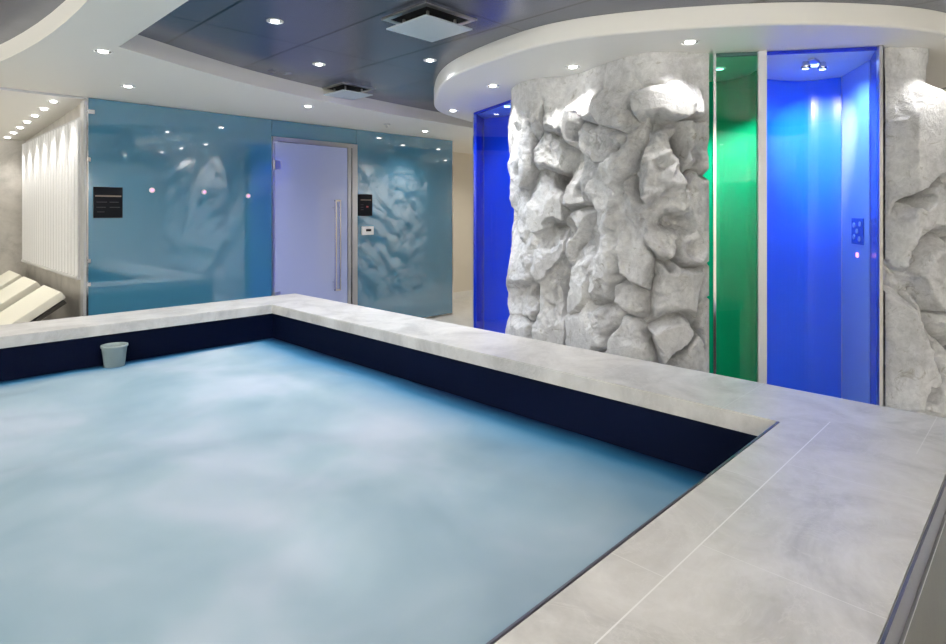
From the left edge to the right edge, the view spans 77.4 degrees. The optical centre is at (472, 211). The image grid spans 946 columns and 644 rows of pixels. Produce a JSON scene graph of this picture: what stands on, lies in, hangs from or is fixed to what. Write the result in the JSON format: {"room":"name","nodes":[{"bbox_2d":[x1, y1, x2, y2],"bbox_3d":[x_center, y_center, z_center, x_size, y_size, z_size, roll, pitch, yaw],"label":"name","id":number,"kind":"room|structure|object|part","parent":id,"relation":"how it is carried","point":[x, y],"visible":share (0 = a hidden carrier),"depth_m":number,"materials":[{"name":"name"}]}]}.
{"room":"indoor spa","nodes":[
{"label":"indoor spa","id":0,"kind":"room"},
{"bbox_2d":[0,139,25,276],"bbox_3d":[-7.262,0.218,5.235,0.100,2.403,5.300,0,0,44],"label":"wall","id":1,"kind":"structure","parent":0,"point":[10,149],"depth_m":6.99,"materials":[{"name":"beige paint"}]},
{"bbox_2d":[0,87,84,139],"bbox_3d":[-6.190,-0.930,4.183,2.905,0.141,5.300,0,0,44],"label":"ceiling","id":2,"kind":"structure","parent":0,"point":[15,107],"depth_m":5.49,"materials":[{"name":"white paint"}]},
{"bbox_2d":[26,105,79,319],"bbox_3d":[-4.348,0.218,6.145,2.785,2.403,0.080,0,0,44],"label":"wall","id":3,"kind":"structure","parent":0,"point":[69,287],"depth_m":5.77,"materials":[{"name":"beige paint"}]},
{"bbox_2d":[21,117,79,279],"bbox_3d":[-4.390,-0.125,6.088,2.745,1.430,0.058,0,0,44],"label":"panel","id":4,"kind":"object","parent":3,"relation":"attached to","point":[51,159],"visible":0.88,"depth_m":5.76,"materials":[{"name":"white"}]},
{"bbox_3d":[-4.389,0.575,6.090,2.745,0.030,0.055,0,0,44],"label":"rail","id":5,"kind":"part","parent":4,"relation":"part of","materials":[{"name":"white"}]},
{"bbox_3d":[-4.374,-0.820,6.105,2.745,0.040,0.012,0,0,44],"label":"rail","id":6,"kind":"part","parent":4,"relation":"part of","materials":[{"name":"grey"}]},
{"bbox_3d":[-3.418,-0.120,5.141,0.030,1.360,0.050,0,0,44],"label":"rail","id":7,"kind":"part","parent":4,"relation":"part of","materials":[{"name":"white"}]},
{"bbox_2d":[80,100,85,316],"bbox_3d":[-3.349,0.234,5.072,0.104,2.373,0.020,0,0,44],"label":"trim","id":8,"kind":"structure","parent":3,"relation":"attached to","point":[82,103],"depth_m":5.04,"materials":[{"name":"grey"}]},
{"bbox_2d":[86,97,452,317],"bbox_3d":[-1.804,0.218,6.604,0.054,2.403,4.329,0,0,44],"label":"wall","id":9,"kind":"structure","parent":0,"point":[176,244],"depth_m":5.88,"materials":[{"name":"blue glass"}]},
{"bbox_2d":[0,87,85,99],"bbox_3d":[-5.157,-0.970,3.155,0.008,0.018,5.280,0,0,44],"label":"trim","id":10,"kind":"structure","parent":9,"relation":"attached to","point":[1,88],"depth_m":4.82,"materials":[{"name":"grey"}]},
{"bbox_2d":[93,187,122,217],"bbox_3d":[-3.188,-0.083,5.156,0.016,0.270,0.224,0,0,44],"label":"plate","id":11,"kind":"object","parent":9,"relation":"attached to","point":[107,201],"visible":1,"depth_m":5.15,"materials":[{"name":"black"}]},
{"bbox_3d":[-1.768,-0.889,6.636,0.030,0.179,1.057,0,0,44],"label":"glass panel","id":12,"kind":"part","parent":9,"relation":"part of","materials":[{"name":"blue glass"}]},
{"bbox_2d":[272,136,357,304],"bbox_3d":[-1.743,0.311,6.611,0.111,2.218,1.057,0,0,44],"label":"door","id":13,"kind":"structure","parent":9,"relation":"in","point":[315,183],"depth_m":6.60,"materials":[{"name":"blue glass"}]},
{"bbox_3d":[-1.562,0.380,6.764,0.068,1.042,0.079,0,0,44],"label":"handle","id":14,"kind":"part","parent":13,"relation":"part of","materials":[{"name":"silver metal"}]},
{"bbox_2d":[358,194,371,215],"bbox_3d":[-1.294,-0.083,7.084,0.018,0.260,0.200,0,0,44],"label":"control panel","id":15,"kind":"object","parent":9,"relation":"attached to","point":[364,200],"visible":1,"depth_m":7.07,"materials":[{"name":"black plastic"}]},
{"bbox_2d":[361,226,373,234],"bbox_3d":[-1.270,0.225,7.102,0.026,0.100,0.170,0,0,44],"label":"thermostat","id":16,"kind":"object","parent":9,"relation":"attached to","point":[369,230],"visible":1,"depth_m":7.09,"materials":[{"name":"white plastic"}]},
{"bbox_3d":[-0.848,0.205,7.574,0.030,2.369,1.565,0,0,44],"label":"glass panel","id":17,"kind":"part","parent":9,"relation":"part of","materials":[{"name":"blue glass"}]},
{"bbox_2d":[425,314,447,318],"bbox_3d":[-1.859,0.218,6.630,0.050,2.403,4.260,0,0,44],"label":"baseboard","id":18,"kind":"structure","parent":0,"point":[443,314],"depth_m":7.99,"materials":[{"name":"white paint"}]},
{"bbox_2d":[427,296,472,326],"bbox_3d":[-0.635,1.470,3.636,12.000,0.100,12.300,0,0,44],"label":"floor","id":19,"kind":"structure","parent":0,"point":[462,315],"depth_m":8.18,"materials":[{"name":"tile"}]},
{"bbox_2d":[0,270,21,289],"bbox_3d":[-5.821,1.055,6.090,0.720,0.738,1.829,0,0,44],"label":"sun lounger","id":20,"kind":"object","parent":19,"relation":"on","point":[7,278],"visible":0.23,"depth_m":6.48,"materials":[{"name":"beige"}]},
{"bbox_2d":[0,276,40,311],"bbox_3d":[-5.150,1.055,5.431,0.720,0.738,1.829,0,0,44],"label":"sun lounger","id":21,"kind":"object","parent":19,"relation":"on","point":[9,295],"visible":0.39,"depth_m":5.78,"materials":[{"name":"beige plastic"}]},
{"bbox_2d":[0,285,65,324],"bbox_3d":[-4.393,1.055,4.689,0.720,0.738,1.829,0,0,44],"label":"sun lounger","id":22,"kind":"object","parent":19,"relation":"on","point":[37,305],"visible":0.53,"depth_m":5.05,"materials":[{"name":"beige"}]},
{"bbox_3d":[-3.961,0.975,5.129,0.660,0.030,0.702,0,34,44],"label":"frame","id":23,"kind":"part","parent":22,"relation":"part of","materials":[{"name":"grey"}]},
{"bbox_2d":[0,293,945,643],"bbox_3d":[-1.861,1.084,1.804,4.777,0.671,5.508,0,0,44],"label":"tub","id":24,"kind":"object","parent":19,"relation":"on","point":[814,518],"visible":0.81,"depth_m":1.77,"materials":[{"name":"stone"}]},
{"bbox_2d":[100,342,127,367],"bbox_3d":[-2.381,0.954,3.912,0.178,0.152,0.160,0,0,44],"label":"cup","id":25,"kind":"object","parent":24,"relation":"attached to","point":[113,354],"visible":0.94,"depth_m":3.86,"materials":[{"name":"grey plastic"}]},
{"bbox_2d":[0,338,707,643],"bbox_3d":[-1.867,1.005,1.811,3.825,0.053,4.586,0,0,44],"label":"water","id":26,"kind":"object","parent":24,"relation":"in","point":[270,490],"visible":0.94,"depth_m":2.03,"materials":[{"name":"blue liquid"}]},
{"bbox_3d":[-0.509,0.785,0.478,0.006,0.073,4.570,0,0,44],"label":"edge trim","id":27,"kind":"part","parent":24,"relation":"part of","materials":[{"name":"grey"}]},
{"bbox_3d":[-0.162,0.786,0.136,0.006,0.072,5.508,0,0,44],"label":"edge trim","id":28,"kind":"part","parent":24,"relation":"part of","materials":[{"name":"grey"}]},
{"bbox_3d":[-0.164,0.826,0.138,0.022,0.006,5.508,0,0,44],"label":"edge trim","id":29,"kind":"part","parent":24,"relation":"part of","materials":[{"name":"silver metal"}]},
{"bbox_2d":[473,100,513,333],"bbox_3d":[0.301,0.221,5.666,0.419,2.398,1.150,0,0,-26],"label":"shower enclosure","id":30,"kind":"object","parent":19,"relation":"on","point":[493,212],"visible":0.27,"depth_m":6.07,"materials":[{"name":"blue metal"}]},
{"bbox_3d":[0.015,0.221,5.809,0.030,2.397,0.020,0,0,-25],"label":"post","id":31,"kind":"part","parent":30,"relation":"part of","materials":[{"name":"silver metal"}]},
{"bbox_3d":[0.060,0.221,6.018,0.020,2.397,0.379,0,0,13],"label":"panel","id":32,"kind":"part","parent":30,"relation":"part of","materials":[{"name":"blue glass"}]},
{"bbox_3d":[0.193,-0.967,5.434,0.014,0.021,0.805,0,0,-25],"label":"rail","id":33,"kind":"part","parent":30,"relation":"part of","materials":[{"name":"blue glass"}]},
{"bbox_2d":[505,51,708,372],"bbox_3d":[0.749,0.221,4.196,0.513,2.398,1.811,0,0,-37],"label":"rock formation","id":34,"kind":"object","parent":19,"relation":"on","point":[607,164],"visible":0.85,"depth_m":3.71,"materials":[{"name":"grey stone"}]},
{"bbox_2d":[703,45,882,405],"bbox_3d":[1.995,0.221,4.022,1.273,2.398,0.963,0,0,10],"label":"shower enclosure","id":35,"kind":"object","parent":19,"relation":"on","point":[794,174],"visible":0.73,"depth_m":4.31,"materials":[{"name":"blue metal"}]},
{"bbox_3d":[1.488,0.221,3.639,0.016,2.398,0.030,0,0,10],"label":"post","id":36,"kind":"part","parent":35,"relation":"part of","materials":[{"name":"silver metal"}]},
{"bbox_3d":[1.621,-0.967,3.628,0.245,0.021,0.012,0,0,10],"label":"rail","id":37,"kind":"part","parent":35,"relation":"part of","materials":[{"name":"grey"}]},
{"bbox_3d":[1.759,0.221,3.591,0.048,2.398,0.030,0,0,10],"label":"post","id":38,"kind":"part","parent":35,"relation":"part of","materials":[{"name":"grey metal"}]},
{"bbox_3d":[2.087,-0.967,3.545,0.611,0.021,0.012,0,0,10],"label":"rail","id":39,"kind":"part","parent":35,"relation":"part of","materials":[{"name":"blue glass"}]},
{"bbox_3d":[2.617,0.221,4.027,0.020,2.397,0.482,0,0,14],"label":"panel","id":40,"kind":"part","parent":35,"relation":"part of","materials":[{"name":"blue glass"}]},
{"bbox_3d":[2.590,0.130,3.974,0.006,0.175,0.200,0,0,14],"label":"control plate","id":41,"kind":"part","parent":35,"relation":"part of","materials":[{"name":"blue plastic"}]},
{"bbox_3d":[2.485,0.221,3.646,0.020,2.397,0.318,0,0,28],"label":"panel","id":42,"kind":"part","parent":35,"relation":"part of","materials":[{"name":"blue glass"}]},
{"bbox_3d":[2.398,0.221,3.478,0.020,2.398,0.035,0,0,10],"label":"post","id":43,"kind":"part","parent":35,"relation":"part of","materials":[{"name":"silver metal"}]},
{"bbox_2d":[883,47,945,417],"bbox_3d":[2.747,0.221,3.782,0.427,2.398,0.904,0,0,20],"label":"rock formation","id":44,"kind":"object","parent":19,"relation":"on","point":[914,110],"visible":0.79,"depth_m":3.43,"materials":[{"name":"grey stone"}]},
{"bbox_2d":[883,236,945,406],"bbox_3d":[3.441,0.389,3.667,0.675,2.063,1.792,0,0,-44],"label":"wall","id":45,"kind":"structure","parent":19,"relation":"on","point":[943,238],"depth_m":4.12,"materials":[{"name":"beige paint"}]},
{"bbox_2d":[453,152,472,292],"bbox_3d":[-0.189,0.218,9.873,0.100,2.403,2.570,0,0,44],"label":"wall","id":46,"kind":"structure","parent":0,"point":[462,162],"depth_m":9.82,"materials":[{"name":"beige paint"}]},
{"bbox_2d":[453,290,472,298],"bbox_3d":[-0.147,1.370,9.833,0.015,0.100,2.570,0,0,44],"label":"baseboard","id":47,"kind":"structure","parent":46,"relation":"attached to","point":[469,293],"depth_m":9.80,"materials":[{"name":"white paint"}]},
{"bbox_2d":[0,0,945,153],"bbox_3d":[-0.635,-1.039,3.636,12.000,0.112,12.300,0,0,44],"label":"ceiling","id":48,"kind":"structure","parent":0,"point":[214,56],"depth_m":3.86,"materials":[{"name":"white paint"}]},
{"bbox_3d":[-1.984,-1.095,0.620,6.900,0.001,3.305,0,0,44],"label":"dark panel","id":49,"kind":"part","parent":48,"relation":"part of","materials":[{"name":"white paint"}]},
{"bbox_2d":[92,49,113,53],"bbox_3d":[-2.259,-0.978,3.602,0.112,0.008,0.112,0,0,44],"label":"recessed light","id":50,"kind":"object","parent":48,"relation":"in","point":[102,51],"visible":1,"depth_m":3.59,"materials":[{"name":"white"}]},
{"bbox_2d":[120,85,135,87],"bbox_3d":[-2.692,-0.978,4.603,0.112,0.008,0.112,0,0,44],"label":"recessed light","id":51,"kind":"object","parent":48,"relation":"in","point":[125,86],"visible":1,"depth_m":4.59,"materials":[{"name":"white"}]},
{"bbox_2d":[266,18,283,23],"bbox_3d":[-1.135,-1.090,3.382,0.095,0.008,0.095,0,0,44],"label":"recessed light","id":52,"kind":"object","parent":48,"relation":"in","point":[273,20],"visible":1,"depth_m":3.37,"materials":[{"name":"white"}]},
{"bbox_2d":[312,62,325,65],"bbox_3d":[-1.139,-1.090,4.365,0.095,0.008,0.095,0,0,44],"label":"recessed light","id":53,"kind":"object","parent":48,"relation":"in","point":[316,63],"visible":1,"depth_m":4.35,"materials":[{"name":"white"}]},
{"bbox_2d":[322,82,375,99],"bbox_3d":[-1.106,-1.062,5.226,0.350,0.065,0.350,0,0,44],"label":"ceiling vent","id":54,"kind":"object","parent":48,"relation":"in","point":[341,90],"visible":1,"depth_m":5.18,"materials":[{"name":"silver metal"}]},
{"bbox_3d":[-1.106,-1.035,5.226,0.310,0.012,0.310,0,0,44],"label":"diffuser plate","id":55,"kind":"part","parent":54,"relation":"part of","materials":[{"name":"grey metal"}]},
{"bbox_3d":[-1.106,-1.091,5.226,0.350,0.007,0.350,0,0,44],"label":"frame","id":56,"kind":"part","parent":54,"relation":"part of","materials":[{"name":"silver metal"}]},
{"bbox_2d":[381,2,476,41],"bbox_3d":[-0.247,-1.062,3.346,0.385,0.065,0.385,0,0,44],"label":"ceiling vent","id":57,"kind":"object","parent":48,"relation":"in","point":[426,21],"visible":1,"depth_m":3.29,"materials":[{"name":"silver metal"}]},
{"bbox_3d":[-0.247,-1.091,3.346,0.385,0.007,0.385,0,0,44],"label":"frame","id":58,"kind":"part","parent":57,"relation":"part of","materials":[{"name":"silver metal"}]},
{"bbox_3d":[-0.247,-1.035,3.346,0.345,0.012,0.345,0,0,44],"label":"diffuser plate","id":59,"kind":"part","parent":57,"relation":"part of","materials":[{"name":"grey metal"}]},
{"bbox_2d":[423,58,436,61],"bbox_3d":[-0.310,-1.090,4.250,0.095,0.008,0.095,0,0,44],"label":"recessed light","id":60,"kind":"object","parent":48,"relation":"in","point":[427,59],"visible":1,"depth_m":4.24,"materials":[{"name":"white"}]},
{"bbox_3d":[1.868,-1.095,3.582,7.350,0.001,5.670,0,0,44],"label":"dark panel","id":61,"kind":"part","parent":48,"relation":"part of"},
{"bbox_2d":[434,2,945,121],"bbox_3d":[1.595,-1.005,5.038,5.300,0.177,5.490,0,0,-22],"label":"soffit","id":62,"kind":"object","parent":48,"relation":"attached to","point":[805,65],"depth_m":3.45,"materials":[{"name":"white paint"}]},
{"bbox_3d":[0.155,-0.974,4.567,0.112,0.008,0.112,0,0,44],"label":"downlight","id":63,"kind":"part","parent":62,"relation":"part of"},
{"bbox_3d":[0.673,-0.974,3.972,0.112,0.008,0.112,0,0,44],"label":"downlight","id":64,"kind":"part","parent":62,"relation":"part of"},
{"bbox_3d":[1.595,-1.037,5.038,4.283,0.114,3.914,0,0,44],"label":"round canopy","id":65,"kind":"part","parent":62,"relation":"part of","materials":[{"name":"white paint"}]},
{"bbox_3d":[1.247,-0.974,3.392,0.112,0.008,0.112,0,0,44],"label":"downlight","id":66,"kind":"part","parent":62,"relation":"part of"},
{"bbox_3d":[1.680,-0.975,4.025,0.080,0.005,0.080,0,0,44],"label":"shower downlight","id":67,"kind":"part","parent":62,"relation":"part of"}
]}

